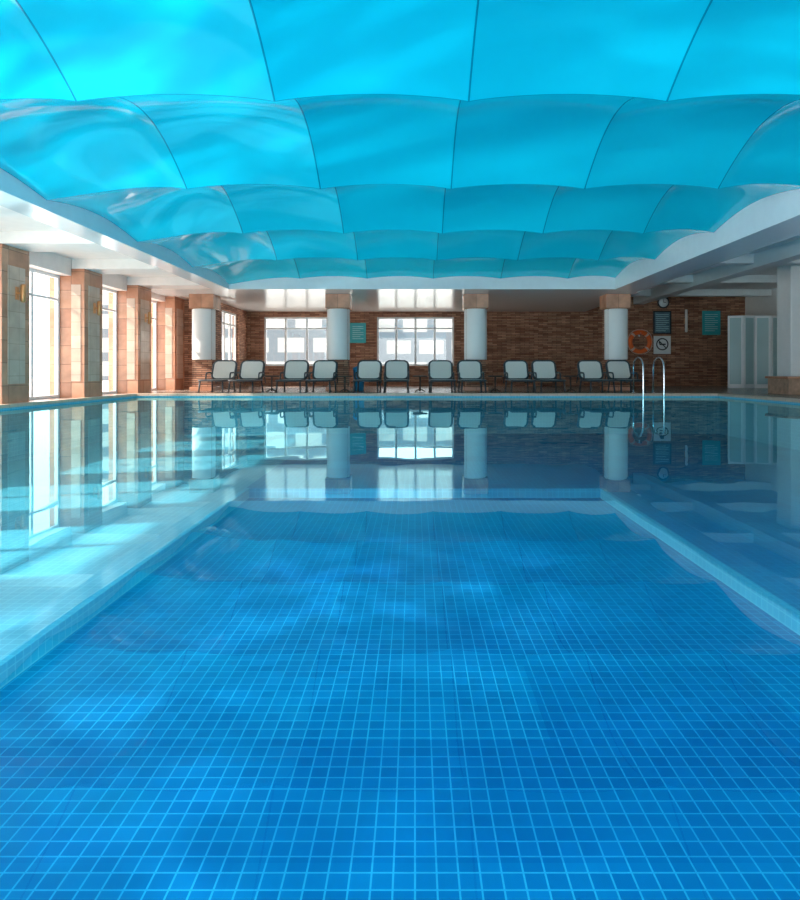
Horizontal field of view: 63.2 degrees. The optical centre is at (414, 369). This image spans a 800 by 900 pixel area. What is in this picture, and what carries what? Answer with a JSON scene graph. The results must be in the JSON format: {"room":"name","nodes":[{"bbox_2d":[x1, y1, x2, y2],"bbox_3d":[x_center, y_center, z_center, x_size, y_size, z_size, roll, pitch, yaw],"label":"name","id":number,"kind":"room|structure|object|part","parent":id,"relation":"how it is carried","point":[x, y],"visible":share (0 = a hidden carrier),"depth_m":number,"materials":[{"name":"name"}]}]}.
{"room":"indoor swimming pool","nodes":[
{"label":"indoor swimming pool","id":0,"kind":"room"},
{"bbox_2d":[29,252,164,300],"bbox_3d":[-8.050,-0.945,8.500,0.500,3.310,25.000,0,0,0],"label":"wall","id":1,"kind":"structure","parent":0,"point":[49,262],"depth_m":14.42,"materials":[{"name":"white paint"}]},
{"bbox_2d":[29,268,59,399],"bbox_3d":[-8.100,-0.755,13.700,0.080,2.770,2.100,0,0,0],"label":"window","id":2,"kind":"structure","parent":1,"relation":"in","point":[32,295],"depth_m":14.07,"materials":[{"name":"white plastic"}]},
{"bbox_2d":[102,287,116,393],"bbox_3d":[-8.100,-0.755,16.600,0.080,2.770,2.000,0,0,0],"label":"window","id":3,"kind":"structure","parent":1,"relation":"in","point":[114,310],"depth_m":17.53,"materials":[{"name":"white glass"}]},
{"bbox_2d":[151,300,156,390],"bbox_3d":[-8.100,-0.755,19.400,0.080,2.770,1.800,0,0,0],"label":"window","id":4,"kind":"structure","parent":1,"relation":"in","point":[152,301],"depth_m":20.23,"materials":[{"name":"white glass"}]},
{"bbox_2d":[0,168,234,298],"bbox_3d":[-6.800,-2.945,8.600,3.000,1.290,25.200,0,0,0],"label":"soffit","id":5,"kind":"structure","parent":0,"point":[29,222],"depth_m":11.91,"materials":[{"name":"white paint"}]},
{"bbox_2d":[184,299,246,388],"bbox_3d":[-7.450,-1.440,23.500,1.700,4.300,4.700,0,0,0],"label":"wall","id":6,"kind":"structure","parent":0,"point":[241,315],"depth_m":22.17,"materials":[{"name":"brown brick"}]},
{"bbox_2d":[222,310,235,360],"bbox_3d":[-6.750,-1.125,23.300,0.080,1.930,2.200,0,0,0],"label":"window","id":7,"kind":"structure","parent":6,"relation":"in","point":[229,324],"depth_m":23.62,"materials":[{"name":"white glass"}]},
{"bbox_2d":[151,276,643,311],"bbox_3d":[-0.800,-2.945,22.050,15.000,1.290,7.100,0,0,0],"label":"soffit","id":8,"kind":"structure","parent":0,"point":[390,293],"depth_m":19.29,"materials":[{"name":"white paint"}]},
{"bbox_2d":[0,0,799,283],"bbox_3d":[0.200,-2.836,7.825,11.000,0.792,21.350,0,0,0],"label":"ceiling","id":9,"kind":"structure","parent":0,"point":[243,140],"depth_m":8.21,"materials":[{"name":"blue plastic"}]},
{"bbox_2d":[29,386,799,401],"bbox_3d":[2.450,0.770,10.800,21.500,0.280,29.600,0,0,0],"label":"floor","id":10,"kind":"structure","parent":0,"point":[244,389],"depth_m":19.98,"materials":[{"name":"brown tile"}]},
{"bbox_2d":[0,243,28,403],"bbox_3d":[-7.894,-0.795,12.219,0.812,3.010,0.862,0,0,0],"label":"pier","id":11,"kind":"object","parent":10,"relation":"on","point":[14,262],"visible":0.84,"depth_m":12.15,"materials":[{"name":"tile"}]},
{"bbox_2d":[15,284,25,302],"bbox_3d":[-7.403,-1.440,12.225,0.170,0.340,0.100,0,0,0],"label":"wall sconce","id":12,"kind":"object","parent":11,"relation":"attached to","point":[22,293],"visible":1,"depth_m":12.19,"materials":[{"name":"metal"}]},
{"bbox_3d":[-7.368,-1.440,12.225,0.100,0.340,0.100,0,0,0],"label":"lamp shade","id":13,"kind":"part","parent":12,"relation":"part of","materials":[{"name":"metal"}]},
{"bbox_2d":[49,269,101,397],"bbox_3d":[-7.894,-0.795,15.169,0.812,3.010,0.862,0,0,0],"label":"pier","id":14,"kind":"object","parent":10,"relation":"on","point":[80,328],"visible":0.77,"depth_m":14.75,"materials":[{"name":"ceramic"}]},
{"bbox_2d":[93,301,101,315],"bbox_3d":[-7.403,-1.440,15.175,0.170,0.340,0.100,0,0,0],"label":"wall sconce","id":15,"kind":"object","parent":14,"relation":"attached to","point":[99,303],"visible":1,"depth_m":15.15,"materials":[{"name":"metal"}]},
{"bbox_3d":[-7.368,-1.440,15.175,0.100,0.340,0.100,0,0,0],"label":"lamp shade","id":16,"kind":"part","parent":15,"relation":"part of","materials":[{"name":"metal"}]},
{"bbox_2d":[109,285,150,392],"bbox_3d":[-7.894,-0.795,18.044,0.812,3.010,0.912,0,0,0],"label":"pier","id":17,"kind":"object","parent":10,"relation":"on","point":[133,333],"visible":0.75,"depth_m":17.60,"materials":[{"name":"ceramic"}]},
{"bbox_2d":[145,312,151,323],"bbox_3d":[-7.403,-1.440,18.050,0.170,0.340,0.100,0,0,0],"label":"wall sconce","id":18,"kind":"object","parent":17,"relation":"attached to","point":[149,317],"visible":1,"depth_m":18.02,"materials":[{"name":"metal"}]},
{"bbox_3d":[-7.368,-1.440,18.050,0.100,0.340,0.100,0,0,0],"label":"lamp shade","id":19,"kind":"part","parent":18,"relation":"part of","materials":[{"name":"metal"}]},
{"bbox_2d":[151,296,183,389],"bbox_3d":[-7.894,-0.795,20.719,0.812,3.010,0.862,0,0,0],"label":"pier","id":20,"kind":"object","parent":10,"relation":"on","point":[170,312],"visible":0.73,"depth_m":20.30,"materials":[{"name":"tile"}]},
{"bbox_2d":[189,294,220,390],"bbox_3d":[-6.460,-0.835,19.953,0.740,2.930,0.835,0,0,0],"label":"column","id":21,"kind":"structure","parent":10,"relation":"on","point":[205,308],"depth_m":19.64,"materials":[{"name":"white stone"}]},
{"bbox_2d":[197,360,238,392],"bbox_3d":[-5.582,0.167,18.485,0.729,0.925,1.615,0,0,1],"label":"sun lounger","id":22,"kind":"object","parent":10,"relation":"on","point":[222,370],"visible":0.85,"depth_m":18.94,"materials":[{"name":"white fabric"}]},
{"bbox_3d":[-5.584,0.290,18.329,0.713,0.056,1.303,0,0,1],"label":"seat frame","id":23,"kind":"part","parent":22,"relation":"part of","materials":[{"name":"grey plastic"}]},
{"bbox_3d":[-5.577,-0.001,19.005,0.610,0.508,0.289,0,0,1],"label":"backrest","id":24,"kind":"part","parent":22,"relation":"part of","materials":[{"name":"beige fabric"}]},
{"bbox_3d":[-5.576,0.051,19.066,0.729,0.692,0.454,0,0,1],"label":"backrest frame","id":25,"kind":"part","parent":22,"relation":"part of","materials":[{"name":"grey plastic"}]},
{"bbox_2d":[227,360,265,392],"bbox_3d":[-4.768,0.167,18.491,0.729,0.925,1.615,0,0,0],"label":"sun lounger","id":26,"kind":"object","parent":10,"relation":"on","point":[250,370],"visible":1,"depth_m":18.94,"materials":[{"name":"white fabric"}]},
{"bbox_3d":[-4.769,0.290,18.335,0.713,0.056,1.303,0,0,0],"label":"seat frame","id":27,"kind":"part","parent":26,"relation":"part of","materials":[{"name":"grey plastic"}]},
{"bbox_3d":[-4.766,-0.001,19.011,0.610,0.508,0.289,0,0,0],"label":"backrest","id":28,"kind":"part","parent":26,"relation":"part of","materials":[{"name":"beige fabric"}]},
{"bbox_3d":[-4.765,0.051,19.072,0.729,0.692,0.454,0,0,0],"label":"backrest frame","id":29,"kind":"part","parent":26,"relation":"part of","materials":[{"name":"grey plastic"}]},
{"bbox_2d":[264,376,278,391],"bbox_3d":[-4.100,0.396,18.600,0.430,0.463,0.430,0,0,0],"label":"side table","id":30,"kind":"object","parent":10,"relation":"on","point":[271,389],"visible":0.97,"depth_m":18.57,"materials":[{"name":"brown plastic"}]},
{"bbox_2d":[275,360,309,392],"bbox_3d":[-3.460,0.167,18.438,0.729,0.925,1.615,0,0,0],"label":"sun lounger","id":31,"kind":"object","parent":10,"relation":"on","point":[294,370],"visible":0.92,"depth_m":18.90,"materials":[{"name":"grey plastic"}]},
{"bbox_3d":[-3.459,0.290,18.282,0.713,0.056,1.303,0,0,0],"label":"seat frame","id":32,"kind":"part","parent":31,"relation":"part of","materials":[{"name":"grey plastic"}]},
{"bbox_3d":[-3.463,-0.001,18.957,0.610,0.508,0.289,0,0,0],"label":"backrest","id":33,"kind":"part","parent":31,"relation":"part of","materials":[{"name":"beige fabric"}]},
{"bbox_3d":[-3.463,0.051,19.018,0.729,0.692,0.454,0,0,0],"label":"backrest frame","id":34,"kind":"part","parent":31,"relation":"part of","materials":[{"name":"grey plastic"}]},
{"bbox_2d":[305,360,337,392],"bbox_3d":[-2.645,0.167,18.515,0.729,0.925,1.615,0,0,1],"label":"sun lounger","id":35,"kind":"object","parent":10,"relation":"on","point":[323,370],"visible":1,"depth_m":18.97,"materials":[{"name":"white fabric"}]},
{"bbox_3d":[-2.648,0.290,18.359,0.713,0.056,1.303,0,0,1],"label":"seat frame","id":36,"kind":"part","parent":35,"relation":"part of","materials":[{"name":"grey plastic"}]},
{"bbox_3d":[-2.634,0.051,19.095,0.729,0.692,0.454,0,0,1],"label":"backrest frame","id":37,"kind":"part","parent":35,"relation":"part of","materials":[{"name":"grey plastic"}]},
{"bbox_3d":[-2.635,-0.001,19.034,0.610,0.508,0.289,0,0,1],"label":"backrest","id":38,"kind":"part","parent":35,"relation":"part of","materials":[{"name":"beige fabric"}]},
{"bbox_2d":[325,294,351,390],"bbox_3d":[-2.340,-0.835,19.953,0.740,2.930,0.835,0,0,0],"label":"column","id":39,"kind":"structure","parent":10,"relation":"on","point":[338,306],"depth_m":19.63,"materials":[{"name":"paint"}]},
{"bbox_2d":[337,376,351,391],"bbox_3d":[-2.006,0.396,18.600,0.430,0.463,0.430,0,0,0],"label":"side table","id":40,"kind":"object","parent":10,"relation":"on","point":[344,389],"visible":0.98,"depth_m":18.57,"materials":[{"name":"brown plastic"}]},
{"bbox_2d":[353,366,363,390],"bbox_3d":[-1.720,0.255,20.000,0.400,0.750,0.400,0,0,0],"label":"bin","id":41,"kind":"object","parent":10,"relation":"on","point":[361,384],"visible":0.39,"depth_m":19.88,"materials":[{"name":"blue plastic"}]},
{"bbox_2d":[352,360,381,392],"bbox_3d":[-1.337,0.167,18.454,0.729,0.925,1.615,0,0,1],"label":"sun lounger","id":42,"kind":"object","parent":10,"relation":"on","point":[367,370],"visible":1,"depth_m":18.91,"materials":[{"name":"grey plastic"}]},
{"bbox_3d":[-1.339,0.290,18.298,0.713,0.056,1.303,0,0,1],"label":"seat frame","id":43,"kind":"part","parent":42,"relation":"part of","materials":[{"name":"grey plastic"}]},
{"bbox_3d":[-1.332,0.051,19.035,0.729,0.692,0.454,0,0,1],"label":"backrest frame","id":44,"kind":"part","parent":42,"relation":"part of","materials":[{"name":"grey plastic"}]},
{"bbox_3d":[-1.332,-0.001,18.974,0.610,0.508,0.289,0,0,1],"label":"backrest","id":45,"kind":"part","parent":42,"relation":"part of","materials":[{"name":"beige fabric"}]},
{"bbox_2d":[383,360,409,392],"bbox_3d":[-0.524,0.167,18.478,0.729,0.925,1.615,0,0,-1],"label":"sun lounger","id":46,"kind":"object","parent":10,"relation":"on","point":[394,370],"visible":1,"depth_m":18.94,"materials":[{"name":"grey plastic"}]},
{"bbox_3d":[-0.521,0.290,18.322,0.713,0.056,1.303,0,0,-1],"label":"seat frame","id":47,"kind":"part","parent":46,"relation":"part of","materials":[{"name":"grey plastic"}]},
{"bbox_3d":[-0.535,0.051,19.058,0.729,0.692,0.454,0,0,-1],"label":"backrest frame","id":48,"kind":"part","parent":46,"relation":"part of","materials":[{"name":"grey plastic"}]},
{"bbox_3d":[-0.534,-0.001,18.997,0.610,0.508,0.289,0,0,-1],"label":"backrest","id":49,"kind":"part","parent":46,"relation":"part of","materials":[{"name":"beige fabric"}]},
{"bbox_2d":[0,393,799,899],"bbox_3d":[0.400,1.240,7.050,15.800,1.240,20.700,0,0,0],"label":"swimming pool","id":50,"kind":"object","parent":10,"relation":"in","point":[372,689],"visible":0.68,"depth_m":3.72,"materials":[{"name":"teal tile"}]},
{"bbox_2d":[0,397,799,499],"bbox_3d":[0.325,0.710,7.050,15.350,0.001,20.100,0,0,0],"label":"pool water","id":51,"kind":"object","parent":50,"relation":"in","point":[710,444],"visible":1,"depth_m":6.37,"materials":[{"name":"blue liquid"}]},
{"bbox_2d":[0,396,799,688],"bbox_3d":[0.325,1.270,7.050,15.550,1.180,20.300,0,0,0],"label":"basin","id":52,"kind":"object","parent":50,"relation":"in","point":[372,583],"depth_m":5.34,"materials":[{"name":"teal tile"}]},
{"bbox_2d":[413,376,427,391],"bbox_3d":[0.145,0.396,18.600,0.430,0.463,0.430,0,0,0],"label":"side table","id":53,"kind":"object","parent":10,"relation":"on","point":[419,389],"visible":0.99,"depth_m":18.57,"materials":[{"name":"brown plastic"}]},
{"bbox_2d":[428,360,455,392],"bbox_3d":[0.756,0.167,18.479,0.729,0.925,1.615,0,0,-1],"label":"sun lounger","id":54,"kind":"object","parent":10,"relation":"on","point":[438,370],"visible":0.97,"depth_m":18.93,"materials":[{"name":"grey plastic"}]},
{"bbox_3d":[0.748,0.051,19.059,0.729,0.692,0.454,0,0,-1],"label":"backrest frame","id":55,"kind":"part","parent":54,"relation":"part of","materials":[{"name":"grey plastic"}]},
{"bbox_3d":[0.749,-0.001,18.998,0.610,0.508,0.289,0,0,-1],"label":"backrest","id":56,"kind":"part","parent":54,"relation":"part of","materials":[{"name":"beige fabric"}]},
{"bbox_3d":[0.758,0.290,18.323,0.713,0.056,1.303,0,0,-1],"label":"seat frame","id":57,"kind":"part","parent":54,"relation":"part of","materials":[{"name":"grey plastic"}]},
{"bbox_2d":[457,360,486,392],"bbox_3d":[1.599,0.167,18.446,0.729,0.925,1.615,0,0,0],"label":"sun lounger","id":58,"kind":"object","parent":10,"relation":"on","point":[467,370],"visible":1,"depth_m":18.90,"materials":[{"name":"white fabric"}]},
{"bbox_3d":[1.596,0.051,19.027,0.729,0.692,0.454,0,0,0],"label":"backrest frame","id":59,"kind":"part","parent":58,"relation":"part of","materials":[{"name":"grey plastic"}]},
{"bbox_3d":[1.596,-0.001,18.965,0.610,0.508,0.289,0,0,0],"label":"backrest","id":60,"kind":"part","parent":58,"relation":"part of","materials":[{"name":"beige fabric"}]},
{"bbox_3d":[1.600,0.290,18.290,0.713,0.056,1.303,0,0,0],"label":"seat frame","id":61,"kind":"part","parent":58,"relation":"part of","materials":[{"name":"grey plastic"}]},
{"bbox_2d":[462,294,487,390],"bbox_3d":[1.850,-0.835,19.953,0.740,2.930,0.835,0,0,0],"label":"column","id":62,"kind":"structure","parent":10,"relation":"on","point":[474,306],"depth_m":19.63,"materials":[{"name":"paint"}]},
{"bbox_2d":[488,376,502,391],"bbox_3d":[2.297,0.396,18.600,0.430,0.463,0.430,0,0,0],"label":"side table","id":63,"kind":"object","parent":10,"relation":"on","point":[494,389],"visible":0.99,"depth_m":18.57,"materials":[{"name":"brown plastic"}]},
{"bbox_2d":[503,360,536,392],"bbox_3d":[2.966,0.167,18.518,0.729,0.925,1.615,0,0,0],"label":"sun lounger","id":64,"kind":"object","parent":10,"relation":"on","point":[514,370],"visible":1,"depth_m":18.96,"materials":[{"name":"grey plastic"}]},
{"bbox_3d":[2.963,0.051,19.098,0.729,0.692,0.454,0,0,0],"label":"backrest frame","id":65,"kind":"part","parent":64,"relation":"part of","materials":[{"name":"grey plastic"}]},
{"bbox_3d":[2.963,-0.001,19.037,0.610,0.508,0.289,0,0,0],"label":"backrest","id":66,"kind":"part","parent":64,"relation":"part of","materials":[{"name":"beige fabric"}]},
{"bbox_3d":[2.966,0.290,18.362,0.713,0.056,1.303,0,0,0],"label":"seat frame","id":67,"kind":"part","parent":64,"relation":"part of","materials":[{"name":"grey plastic"}]},
{"bbox_2d":[531,360,566,392],"bbox_3d":[3.780,0.167,18.505,0.729,0.925,1.615,0,0,0],"label":"sun lounger","id":68,"kind":"object","parent":10,"relation":"on","point":[542,370],"visible":0.94,"depth_m":18.95,"materials":[{"name":"white fabric"}]},
{"bbox_3d":[3.780,0.051,19.086,0.729,0.692,0.454,0,0,0],"label":"backrest frame","id":69,"kind":"part","parent":68,"relation":"part of","materials":[{"name":"grey plastic"}]},
{"bbox_3d":[3.780,-0.001,19.024,0.610,0.508,0.289,0,0,0],"label":"backrest","id":70,"kind":"part","parent":68,"relation":"part of","materials":[{"name":"beige fabric"}]},
{"bbox_3d":[3.780,0.290,18.349,0.713,0.056,1.303,0,0,0],"label":"seat frame","id":71,"kind":"part","parent":68,"relation":"part of","materials":[{"name":"grey plastic"}]},
{"bbox_2d":[563,376,577,391],"bbox_3d":[4.449,0.396,18.600,0.430,0.463,0.430,0,0,0],"label":"side table","id":72,"kind":"object","parent":10,"relation":"on","point":[570,377],"visible":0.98,"depth_m":18.55,"materials":[{"name":"brown plastic"}]},
{"bbox_2d":[576,360,615,392],"bbox_3d":[5.117,0.167,18.437,0.729,0.925,1.615,0,0,0],"label":"sun lounger","id":73,"kind":"object","parent":10,"relation":"on","point":[591,371],"visible":0.99,"depth_m":18.89,"materials":[{"name":"white fabric"}]},
{"bbox_3d":[5.113,0.051,19.018,0.729,0.692,0.454,0,0,0],"label":"backrest frame","id":74,"kind":"part","parent":73,"relation":"part of","materials":[{"name":"grey plastic"}]},
{"bbox_3d":[5.114,-0.001,18.957,0.610,0.508,0.289,0,0,0],"label":"backrest","id":75,"kind":"part","parent":73,"relation":"part of","materials":[{"name":"beige fabric"}]},
{"bbox_3d":[5.118,0.290,18.281,0.713,0.056,1.303,0,0,0],"label":"seat frame","id":76,"kind":"part","parent":73,"relation":"part of","materials":[{"name":"grey plastic"}]},
{"bbox_2d":[600,294,630,390],"bbox_3d":[6.150,-0.835,19.953,0.740,2.930,0.835,0,0,0],"label":"column","id":77,"kind":"structure","parent":10,"relation":"on","point":[614,308],"depth_m":19.63,"materials":[{"name":"paint"}]},
{"bbox_2d":[604,360,646,392],"bbox_3d":[5.960,0.167,18.490,0.729,0.925,1.615,0,0,-1],"label":"sun lounger","id":78,"kind":"object","parent":10,"relation":"on","point":[618,370],"visible":0.82,"depth_m":18.95,"materials":[{"name":"grey plastic"}]},
{"bbox_3d":[5.955,0.051,19.071,0.729,0.692,0.454,0,0,-1],"label":"backrest frame","id":79,"kind":"part","parent":78,"relation":"part of","materials":[{"name":"grey plastic"}]},
{"bbox_3d":[5.955,-0.001,19.009,0.610,0.508,0.289,0,0,-1],"label":"backrest","id":80,"kind":"part","parent":78,"relation":"part of","materials":[{"name":"beige fabric"}]},
{"bbox_3d":[5.962,0.290,18.334,0.713,0.056,1.303,0,0,-1],"label":"seat frame","id":81,"kind":"part","parent":78,"relation":"part of","materials":[{"name":"grey plastic"}]},
{"bbox_2d":[631,357,664,396],"bbox_3d":[6.200,0.539,17.270,0.640,1.782,0.860,0,0,0],"label":"pool ladder","id":82,"kind":"object","parent":10,"relation":"on","point":[636,358],"visible":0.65,"depth_m":16.95,"materials":[{"name":"metal"}]},
{"bbox_3d":[5.930,0.539,17.284,0.100,1.782,0.832,0,0,0],"label":"grab rail","id":83,"kind":"part","parent":82,"relation":"part of","materials":[{"name":"metal"}]},
{"bbox_3d":[6.470,0.539,17.284,0.100,1.782,0.832,0,0,0],"label":"grab rail","id":84,"kind":"part","parent":82,"relation":"part of","materials":[{"name":"metal"}]},
{"bbox_2d":[728,315,776,387],"bbox_3d":[11.855,-0.630,22.600,1.893,2.520,0.209,0,0,0],"label":"folding screen","id":85,"kind":"object","parent":10,"relation":"on","point":[752,340],"visible":0.76,"depth_m":22.55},
{"bbox_3d":[11.142,-0.630,22.599,0.484,2.520,0.070,0,0,20],"label":"screen panel","id":86,"kind":"part","parent":85,"relation":"part of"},
{"bbox_3d":[11.617,-0.630,22.602,0.484,2.520,0.070,0,0,-20],"label":"screen panel","id":87,"kind":"part","parent":85,"relation":"part of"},
{"bbox_3d":[12.092,-0.630,22.599,0.484,2.520,0.070,0,0,20],"label":"screen panel","id":88,"kind":"part","parent":85,"relation":"part of","materials":[{"name":"white glass"}]},
{"bbox_3d":[12.567,-0.630,22.602,0.484,2.520,0.070,0,0,-20],"label":"screen panel","id":89,"kind":"part","parent":85,"relation":"part of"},
{"bbox_2d":[765,376,799,393],"bbox_3d":[11.200,0.400,17.200,3.300,0.460,1.100,0,0,0],"label":"bench","id":90,"kind":"object","parent":10,"relation":"on","point":[776,384],"visible":0.99,"depth_m":16.93,"materials":[{"name":"brown stone"}]},
{"bbox_2d":[777,265,799,375],"bbox_3d":[10.675,-1.155,18.250,0.650,3.570,0.700,0,0,0],"label":"pillar","id":91,"kind":"structure","parent":10,"relation":"on","point":[788,276],"depth_m":18.01,"materials":[{"name":"white paint"}]},
{"bbox_2d":[247,297,744,385],"bbox_3d":[3.300,-1.440,25.725,19.800,4.300,0.250,0,0,0],"label":"wall","id":92,"kind":"structure","parent":0,"point":[565,339],"depth_m":25.60,"materials":[{"name":"brown brick"}]},
{"bbox_2d":[264,317,326,365],"bbox_3d":[-4.690,-1.125,25.720,2.520,1.930,0.080,0,0,0],"label":"window","id":93,"kind":"structure","parent":92,"relation":"in","point":[265,318],"depth_m":25.68,"materials":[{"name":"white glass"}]},
{"bbox_2d":[350,323,365,342],"bbox_3d":[-2.245,-1.457,25.574,0.630,0.788,0.048,0,0,0],"label":"notice board","id":94,"kind":"object","parent":92,"relation":"attached to","point":[357,330],"visible":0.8,"depth_m":25.57,"materials":[{"name":"teal plastic"}]},
{"bbox_2d":[377,317,453,365],"bbox_3d":[0.020,-1.125,25.720,3.040,1.930,0.080,0,0,0],"label":"window","id":95,"kind":"structure","parent":92,"relation":"in","point":[415,328],"depth_m":25.68,"materials":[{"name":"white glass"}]},
{"bbox_2d":[628,329,651,353],"bbox_3d":[8.822,-1.103,25.489,0.971,0.971,0.221,0,0,0],"label":"lifebuoy","id":96,"kind":"object","parent":92,"relation":"attached to","point":[638,332],"visible":1,"depth_m":25.43,"materials":[{"name":"orange plastic"}]},
{"bbox_2d":[653,311,670,333],"bbox_3d":[9.728,-1.871,25.574,0.709,0.906,0.048,0,0,0],"label":"notice board","id":97,"kind":"object","parent":92,"relation":"attached to","point":[661,319],"visible":1,"depth_m":25.57,"materials":[{"name":"black plastic"}]},
{"bbox_2d":[654,336,670,353],"bbox_3d":[9.728,-0.985,25.571,0.670,0.709,0.054,0,0,0],"label":"prohibition sign","id":98,"kind":"object","parent":92,"relation":"attached to","point":[662,344],"visible":1,"depth_m":25.57,"materials":[{"name":"white plastic"}]},
{"bbox_2d":[657,298,668,307],"bbox_3d":[9.767,-2.659,25.565,0.476,0.476,0.066,0,0,0],"label":"wall clock","id":99,"kind":"object","parent":92,"relation":"attached to","point":[662,303],"visible":0.77,"depth_m":25.55,"materials":[{"name":"white plastic"}]},
{"bbox_2d":[684,309,687,331],"bbox_3d":[10.634,-1.930,25.515,0.100,0.900,0.170,0,0,0],"label":"wall sconce","id":100,"kind":"object","parent":92,"relation":"attached to","point":[686,310],"visible":1,"depth_m":25.45,"materials":[{"name":"metal"}]},
{"bbox_2d":[702,311,720,334],"bbox_3d":[11.658,-1.851,25.574,0.709,0.945,0.048,0,0,0],"label":"notice board","id":101,"kind":"object","parent":92,"relation":"attached to","point":[711,320],"visible":1,"depth_m":25.56,"materials":[{"name":"teal plastic"}]},
{"bbox_2d":[615,189,799,303],"bbox_3d":[9.350,-2.945,10.800,7.300,1.290,29.600,0,0,0],"label":"soffit","id":102,"kind":"structure","parent":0,"point":[742,257],"depth_m":15.03,"materials":[{"name":"white paint"}]},
{"bbox_2d":[745,288,776,315],"bbox_3d":[13.100,-1.440,10.800,0.200,4.300,29.600,0,0,0],"label":"wall","id":103,"kind":"structure","parent":0,"point":[754,306],"depth_m":24.32,"materials":[{"name":"white paint"}]},
{"label":"outside","id":104,"kind":"structure","parent":0,"visible":0},
{"bbox_2d":[34,378,108,395],"bbox_3d":[-10.000,1.020,20.000,100.000,0.580,80.000,0,0,0],"label":"ground","id":105,"kind":"structure","parent":104,"point":[41,385],"depth_m":28.76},
{"bbox_2d":[102,290,451,379],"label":"window","id":106,"kind":"structure","parent":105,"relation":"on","point":[296,338],"depth_m":44.00,"materials":[{"name":"glass"}]}
]}

